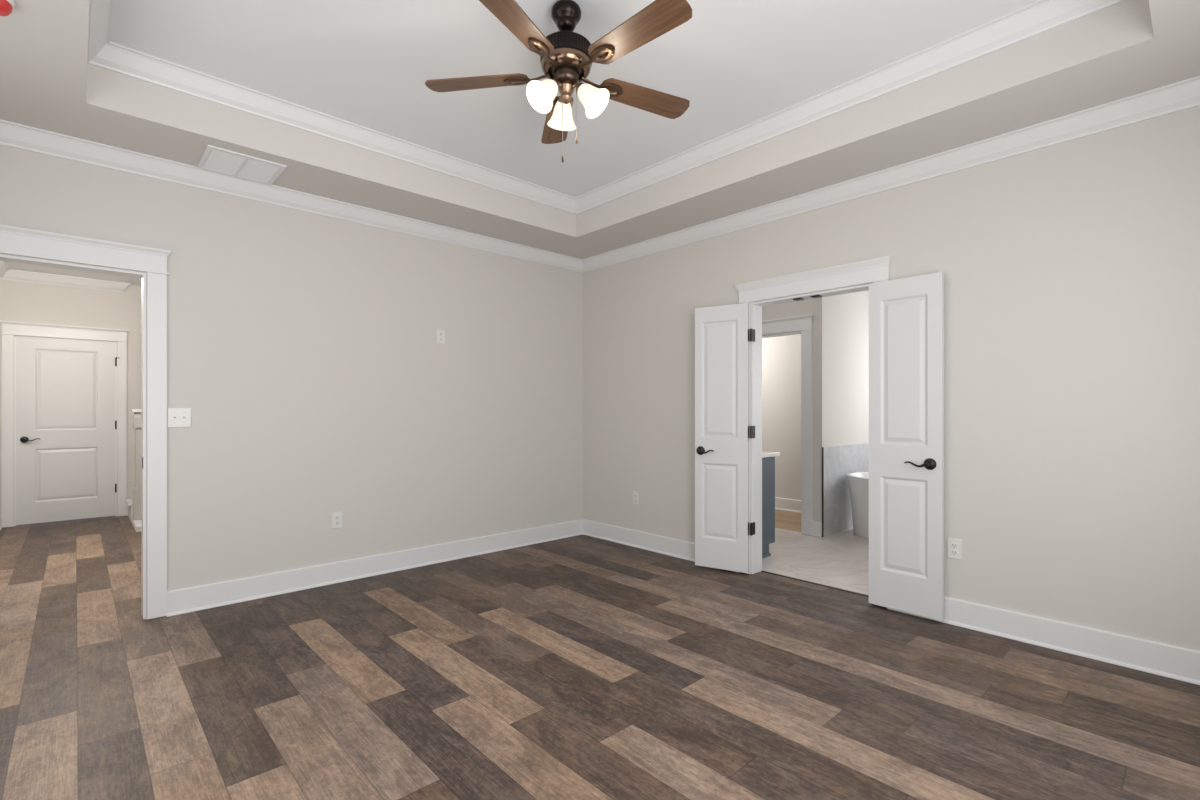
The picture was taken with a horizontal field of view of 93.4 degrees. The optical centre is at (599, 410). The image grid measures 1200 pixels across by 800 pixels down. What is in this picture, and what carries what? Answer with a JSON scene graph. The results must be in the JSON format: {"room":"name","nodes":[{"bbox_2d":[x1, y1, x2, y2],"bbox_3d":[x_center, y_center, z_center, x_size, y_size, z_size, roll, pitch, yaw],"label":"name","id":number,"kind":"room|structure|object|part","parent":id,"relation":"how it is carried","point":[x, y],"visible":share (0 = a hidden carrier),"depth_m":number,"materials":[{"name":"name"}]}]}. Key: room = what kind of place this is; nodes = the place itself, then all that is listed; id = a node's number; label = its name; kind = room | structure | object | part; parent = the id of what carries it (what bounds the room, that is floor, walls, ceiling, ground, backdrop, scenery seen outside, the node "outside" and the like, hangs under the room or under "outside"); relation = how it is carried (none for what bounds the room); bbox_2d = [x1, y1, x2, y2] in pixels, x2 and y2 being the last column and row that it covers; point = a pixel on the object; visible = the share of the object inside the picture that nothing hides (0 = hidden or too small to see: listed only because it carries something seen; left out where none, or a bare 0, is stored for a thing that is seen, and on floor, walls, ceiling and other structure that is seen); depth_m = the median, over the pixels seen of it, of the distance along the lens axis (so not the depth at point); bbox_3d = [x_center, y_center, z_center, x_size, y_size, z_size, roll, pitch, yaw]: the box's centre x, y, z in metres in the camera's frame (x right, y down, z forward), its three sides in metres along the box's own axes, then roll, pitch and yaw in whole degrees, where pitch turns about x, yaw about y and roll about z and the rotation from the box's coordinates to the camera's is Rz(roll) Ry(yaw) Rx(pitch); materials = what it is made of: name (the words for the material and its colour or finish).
{"room":"empty bedroom","nodes":[
{"label":"empty bedroom","id":0,"kind":"room"},
{"bbox_2d":[0,279,140,527],"bbox_3d":[-5.522,-0.345,6.701,2.600,3.150,0.120,0,0,-43],"label":"wall","id":1,"kind":"structure","parent":0,"point":[20,301],"depth_m":6.37,"materials":[{"name":"grey paint"}]},
{"bbox_2d":[0,320,128,526],"bbox_3d":[-5.928,0.144,6.297,1.041,2.163,0.160,0,0,-43],"label":"door frame","id":2,"kind":"structure","parent":1,"relation":"attached to","point":[9,328],"depth_m":6.11,"materials":[{"name":"white paint"}]},
{"bbox_2d":[16,337,116,524],"bbox_3d":[-5.882,0.218,6.275,0.843,2.000,0.093,0,0,-43],"label":"door","id":3,"kind":"structure","parent":1,"relation":"in","point":[66,424],"depth_m":6.25,"materials":[{"name":"white paint"}]},
{"bbox_2d":[0,145,582,619],"bbox_3d":[-1.826,-0.345,4.182,4.670,3.150,0.120,0,0,-43],"label":"wall","id":4,"kind":"structure","parent":0,"point":[312,372],"depth_m":4.01,"materials":[{"name":"grey paint"}]},
{"bbox_2d":[0,224,170,619],"bbox_3d":[-3.013,0.137,3.081,1.062,2.178,0.200,0,0,-43],"label":"door frame","id":5,"kind":"structure","parent":4,"relation":"attached to","point":[18,241],"depth_m":3.32,"materials":[{"name":"white paint"}]},
{"bbox_2d":[167,408,190,426],"bbox_3d":[-2.545,0.044,3.421,0.117,0.117,0.018,0,0,-43],"label":"light switch","id":6,"kind":"object","parent":4,"relation":"attached to","point":[176,417],"visible":1,"depth_m":3.42,"materials":[{"name":"white plastic"}]},
{"bbox_2d":[332,512,342,528],"bbox_3d":[-1.880,0.786,4.045,0.074,0.116,0.009,0,0,-43],"label":"wall outlet","id":7,"kind":"object","parent":4,"relation":"attached to","point":[337,517],"visible":1,"depth_m":4.04,"materials":[{"name":"white plastic"}]},
{"bbox_2d":[166,519,582,616],"bbox_3d":[-1.375,1.157,4.502,3.313,0.146,0.026,0,0,-43],"label":"baseboard","id":8,"kind":"structure","parent":4,"relation":"attached to","point":[196,598],"depth_m":4.10,"materials":[{"name":"white paint"}]},
{"bbox_2d":[437,329,444,343],"bbox_3d":[-1.291,-0.598,4.591,0.074,0.116,0.009,0,0,-43],"label":"wall outlet","id":9,"kind":"object","parent":4,"relation":"attached to","point":[440,333],"visible":1,"depth_m":4.59,"materials":[{"name":"white plastic"}]},
{"bbox_2d":[110,0,1038,197],"bbox_3d":[-0.136,-1.820,2.477,3.134,0.100,3.560,0,0,-43],"label":"ceiling","id":10,"kind":"structure","parent":0,"point":[737,64],"depth_m":2.82,"materials":[{"name":"white paint"}]},
{"bbox_2d":[425,0,691,162],"bbox_3d":[-0.113,-1.427,2.449,1.232,0.685,1.194,0,0,-43],"label":"ceiling fan","id":11,"kind":"object","parent":10,"relation":"hanging from","point":[567,57],"visible":1,"depth_m":2.41,"materials":[{"name":"brown wood"}]},
{"bbox_3d":[-0.549,-1.467,2.531,0.470,0.006,0.140,0,11,8],"label":"blade","id":12,"kind":"part","parent":11,"relation":"part of","materials":[{"name":"brown wood"}]},
{"bbox_3d":[-0.326,-1.467,2.111,0.140,0.006,0.470,12,5,26],"label":"blade","id":13,"kind":"part","parent":11,"relation":"part of","materials":[{"name":"brown wood"}]},
{"bbox_3d":[-0.251,-1.340,2.392,0.126,0.140,0.137,0,0,18],"label":"lamp shade","id":14,"kind":"part","parent":11,"relation":"part of","materials":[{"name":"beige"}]},
{"bbox_3d":[-0.225,-1.360,2.405,0.072,0.073,0.058,0,0,-43],"label":"bulb","id":15,"kind":"part","parent":11,"relation":"part of","materials":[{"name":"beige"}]},
{"bbox_3d":[-0.190,-1.397,2.437,0.075,0.052,0.054,0,0,-43],"label":"lamp arm","id":16,"kind":"part","parent":11,"relation":"part of","materials":[{"name":"brown metal"}]},
{"bbox_3d":[-0.217,-1.467,2.873,0.140,0.006,0.470,-11,2,-10],"label":"blade","id":17,"kind":"part","parent":11,"relation":"part of","materials":[{"name":"brown wood"}]},
{"bbox_3d":[-0.168,-1.340,2.604,0.126,0.140,0.137,0,0,-43],"label":"lamp shade","id":18,"kind":"part","parent":11,"relation":"part of","materials":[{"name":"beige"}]},
{"bbox_3d":[-0.163,-1.244,2.473,0.004,0.257,0.004,0,0,-43],"label":"pull chain","id":19,"kind":"part","parent":11,"relation":"part of","materials":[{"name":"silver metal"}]},
{"bbox_3d":[-0.103,-1.311,2.470,0.004,0.232,0.004,0,0,-43],"label":"pull chain","id":20,"kind":"part","parent":11,"relation":"part of","materials":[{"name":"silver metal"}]},
{"bbox_3d":[-0.090,-1.397,2.461,0.074,0.052,0.053,0,0,38],"label":"lamp arm","id":21,"kind":"part","parent":11,"relation":"part of","materials":[{"name":"brown metal"}]},
{"bbox_3d":[-0.046,-1.360,2.444,0.057,0.073,0.069,0,0,-43],"label":"bulb","id":22,"kind":"part","parent":11,"relation":"part of","materials":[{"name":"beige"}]},
{"bbox_3d":[-0.021,-1.340,2.440,0.126,0.140,0.137,0,0,-43],"label":"lamp shade","id":23,"kind":"part","parent":11,"relation":"part of","materials":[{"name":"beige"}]},
{"bbox_3d":[0.143,-1.467,2.192,0.470,0.006,0.140,0,-11,44],"label":"blade","id":24,"kind":"part","parent":11,"relation":"part of","materials":[{"name":"brown wood"}]},
{"bbox_3d":[0.210,-1.467,2.663,0.470,0.006,0.140,0,-11,-28],"label":"blade","id":25,"kind":"part","parent":11,"relation":"part of","materials":[{"name":"brown wood"}]},
{"bbox_2d":[0,516,1199,799],"bbox_3d":[-1.704,1.230,4.010,4.715,0.001,9.300,0,0,-43],"label":"floor","id":26,"kind":"structure","parent":0,"point":[579,667],"depth_m":2.46,"materials":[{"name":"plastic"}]},
{"bbox_2d":[125,499,140,531],"bbox_3d":[-4.644,1.133,6.574,1.285,0.195,1.220,0,0,-43],"label":"baseboard","id":27,"kind":"structure","parent":26,"relation":"on","point":[136,524],"depth_m":6.25,"materials":[{"name":"white paint"}]},
{"bbox_2d":[131,409,140,519],"bbox_3d":[-4.974,0.581,6.118,0.150,1.185,0.150,0,0,-43],"label":"newel post","id":28,"kind":"object","parent":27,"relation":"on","point":[137,412],"visible":0.5,"depth_m":6.06,"materials":[{"name":"white paint"}]},
{"bbox_2d":[0,0,1199,285],"bbox_3d":[-1.677,-1.673,4.021,4.670,0.395,9.280,0,0,-43],"label":"ceiling","id":29,"kind":"structure","parent":0,"point":[1127,48],"depth_m":3.02,"materials":[{"name":"grey paint"}]},
{"bbox_2d":[0,0,14,15],"bbox_3d":[-2.167,-1.452,2.010,0.120,0.046,0.120,0,0,-43],"label":"smoke detector","id":30,"kind":"object","parent":29,"relation":"attached to","point":[6,6],"visible":1,"depth_m":2.03,"materials":[{"name":"red plastic"}]},
{"bbox_2d":[197,145,286,184],"bbox_3d":[-2.161,-1.470,3.410,0.396,0.010,0.384,0,0,-43],"label":"ceiling vent","id":31,"kind":"object","parent":29,"relation":"in","point":[214,159],"visible":1,"depth_m":3.39,"materials":[{"name":"white metal"}]},
{"bbox_3d":[-2.228,-1.471,3.351,0.165,0.008,0.328,0,0,-43],"label":"louver panel","id":32,"kind":"part","parent":31,"relation":"part of","materials":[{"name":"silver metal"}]},
{"bbox_3d":[-2.097,-1.471,3.472,0.165,0.008,0.328,0,0,-43],"label":"louver panel","id":33,"kind":"part","parent":31,"relation":"part of","materials":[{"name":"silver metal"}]},
{"bbox_2d":[87,0,1124,214],"bbox_3d":[-0.136,-1.719,2.477,3.094,0.102,3.520,0,0,-43],"label":"crown molding","id":34,"kind":"structure","parent":29,"relation":"attached to","point":[1038,17],"depth_m":3.12,"materials":[{"name":"white paint"}]},
{"bbox_2d":[762,334,800,499],"bbox_3d":[2.075,-0.345,7.263,0.120,3.150,2.473,0,0,-43],"label":"wall","id":35,"kind":"structure","parent":0,"point":[781,355],"depth_m":6.96,"materials":[{"name":"grey paint"}]},
{"bbox_2d":[775,497,800,512],"bbox_3d":[2.021,1.157,7.213,0.026,0.146,2.473,0,0,-43],"label":"baseboard","id":36,"kind":"structure","parent":35,"relation":"attached to","point":[792,505],"depth_m":6.91,"materials":[{"name":"white paint"}]},
{"bbox_2d":[775,509,800,531],"bbox_3d":[1.716,1.230,6.930,1.200,0.001,2.473,0,0,-43],"label":"floor","id":37,"kind":"structure","parent":0,"point":[788,520],"depth_m":6.31,"materials":[{"name":"brown wood"}]},
{"bbox_2d":[762,297,827,521],"bbox_3d":[1.317,-0.345,6.477,0.120,3.150,2.593,0,0,-43],"label":"wall","id":38,"kind":"structure","parent":0,"point":[818,307],"depth_m":5.54,"materials":[{"name":"grey paint"}]},
{"bbox_2d":[762,314,811,534],"bbox_3d":[1.802,0.144,5.954,0.200,2.163,1.006,0,0,-43],"label":"door frame","id":39,"kind":"structure","parent":38,"relation":"attached to","point":[802,324],"depth_m":5.59,"materials":[{"name":"white paint"}]},
{"bbox_2d":[811,521,821,536],"bbox_3d":[2.112,1.157,5.513,0.026,0.146,0.098,0,0,-43],"label":"baseboard","id":40,"kind":"structure","parent":38,"relation":"attached to","point":[816,525],"depth_m":5.51,"materials":[{"name":"white paint"}]},
{"bbox_2d":[762,528,868,594],"bbox_3d":[2.448,1.232,5.407,3.238,0.003,4.300,0,0,-43],"label":"floor","id":41,"kind":"structure","parent":0,"point":[840,560],"depth_m":4.69,"materials":[{"name":"tile"}]},
{"bbox_2d":[762,456,774,557],"bbox_3d":[0.823,0.811,5.198,0.589,0.838,1.456,0,0,-43],"label":"bathroom vanity","id":42,"kind":"object","parent":41,"relation":"on","point":[768,463],"visible":0.12,"depth_m":4.77,"materials":[{"name":"blue wood"}]},
{"bbox_2d":[762,451,779,457],"bbox_3d":[0.823,0.375,5.189,0.581,0.032,1.488,0,0,-43],"label":"countertop","id":43,"kind":"structure","parent":42,"relation":"on","point":[764,453],"depth_m":4.76,"materials":[{"name":"white stone"}]},
{"bbox_2d":[847,472,868,538],"bbox_3d":[3.113,0.938,5.234,0.776,0.585,1.576,0,0,-43],"label":"bathtub","id":44,"kind":"object","parent":41,"relation":"on","point":[858,482],"visible":0.16,"depth_m":5.48,"materials":[{"name":"white ceramic"}]},
{"bbox_2d":[828,290,868,446],"bbox_3d":[2.810,-0.345,6.177,1.660,3.150,0.120,0,0,-43],"label":"wall","id":45,"kind":"structure","parent":0,"point":[848,314],"depth_m":5.89,"materials":[{"name":"grey paint"}]},
{"bbox_2d":[824,443,868,536],"bbox_3d":[2.811,0.796,6.087,1.780,0.868,0.012,0,0,-43],"label":"wall tile","id":46,"kind":"structure","parent":45,"relation":"attached to","point":[839,461],"depth_m":5.74,"materials":[{"name":"tile"}]},
{"bbox_2d":[822,447,823,536],"bbox_3d":[2.159,0.794,5.481,0.007,0.872,0.017,0,0,-43],"label":"tile edge","id":47,"kind":"structure","parent":46,"relation":"attached to","point":[822,447],"depth_m":5.48,"materials":[{"name":"grey metal"}]},
{"bbox_2d":[583,106,1199,650],"bbox_3d":[1.511,-0.345,3.924,0.130,3.150,4.800,0,0,-43],"label":"wall","id":48,"kind":"structure","parent":0,"point":[1071,269],"depth_m":2.99,"materials":[{"name":"grey paint"}]},
{"bbox_2d":[0,75,1199,272],"bbox_3d":[-0.197,-1.424,2.420,4.420,0.102,4.680,0,0,-43],"label":"crown molding","id":49,"kind":"structure","parent":48,"relation":"attached to","point":[1185,94],"depth_m":3.43,"materials":[{"name":"white paint"}]},
{"bbox_2d":[633,491,638,504],"bbox_3d":[0.324,0.790,5.100,0.009,0.116,0.074,0,0,-43],"label":"wall outlet","id":50,"kind":"object","parent":48,"relation":"attached to","point":[635,493],"visible":1,"depth_m":5.10,"materials":[{"name":"white plastic"}]},
{"bbox_2d":[583,519,738,572],"bbox_3d":[0.441,1.157,4.962,0.026,0.146,1.823,0,0,-43],"label":"baseboard","id":51,"kind":"structure","parent":48,"relation":"attached to","point":[682,549],"depth_m":5.03,"materials":[{"name":"white paint"}]},
{"bbox_2d":[695,303,754,572],"bbox_3d":[0.939,0.206,4.303,0.457,2.008,0.101,0,0,27],"label":"door","id":52,"kind":"structure","parent":48,"relation":"in","point":[721,332],"depth_m":4.31,"materials":[{"name":"white paint"}]},
{"bbox_2d":[735,256,889,607],"bbox_3d":[1.482,0.137,3.955,0.210,2.178,1.115,0,0,-43],"label":"door frame","id":53,"kind":"structure","parent":48,"relation":"attached to","point":[875,270],"depth_m":4.23,"materials":[{"name":"white paint"}]},
{"bbox_2d":[869,272,943,620],"bbox_3d":[1.817,0.207,3.391,0.093,2.005,0.414,0,0,-41],"label":"door","id":54,"kind":"structure","parent":48,"relation":"in","point":[906,315],"depth_m":3.39,"materials":[{"name":"white paint"}]},
{"bbox_3d":[1.846,0.316,3.305,0.024,0.032,0.128,0,0,-41],"label":"lever","id":55,"kind":"part","parent":54,"relation":"part of","materials":[{"name":"black metal"}]},
{"bbox_2d":[947,538,961,559],"bbox_3d":[2.040,0.796,3.252,0.009,0.116,0.074,0,0,-43],"label":"wall outlet","id":56,"kind":"object","parent":48,"relation":"attached to","point":[954,546],"visible":1,"depth_m":3.25,"materials":[{"name":"white plastic"}]},
{"bbox_2d":[951,542,957,547],"bbox_3d":[2.038,0.776,3.251,0.004,0.028,0.033,0,0,-43],"label":"receptacle","id":57,"kind":"object","parent":56,"relation":"attached to","point":[953,544],"depth_m":3.25,"materials":[{"name":"grey plastic"}]},
{"bbox_2d":[951,549,957,554],"bbox_3d":[2.038,0.816,3.251,0.004,0.028,0.033,0,0,-43],"label":"receptacle","id":58,"kind":"object","parent":56,"relation":"attached to","point":[953,551],"depth_m":3.25,"materials":[{"name":"grey plastic"}]},
{"bbox_2d":[887,596,1199,684],"bbox_3d":[2.397,1.157,2.855,0.026,0.146,1.788,0,0,-43],"label":"baseboard","id":59,"kind":"structure","parent":48,"relation":"attached to","point":[1162,659],"depth_m":2.84,"materials":[{"name":"white paint"}]},
{"bbox_3d":[-0.475,1.282,5.218,8.220,0.096,9.600,0,0,-43],"label":"floor","id":60,"kind":"structure","parent":0,"visible":0},
{"bbox_2d":[761,570,868,596],"bbox_3d":[1.533,1.230,4.002,0.025,0.007,0.885,0,0,-43],"label":"threshold","id":61,"kind":"object","parent":60,"relation":"on","point":[762,570],"visible":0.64,"depth_m":3.99,"materials":[{"name":"black wood"}]},
{"bbox_3d":[-4.889,-0.345,4.314,0.120,3.150,4.240,0,0,-43],"label":"wall","id":62,"kind":"structure","parent":0,"visible":0},
{"bbox_2d":[0,261,130,291],"bbox_3d":[-4.456,-1.424,4.716,1.062,0.102,4.240,0,0,-43],"label":"crown molding","id":63,"kind":"structure","parent":62,"relation":"attached to","point":[6,273],"depth_m":6.19,"materials":[{"name":"white paint"}]}
]}

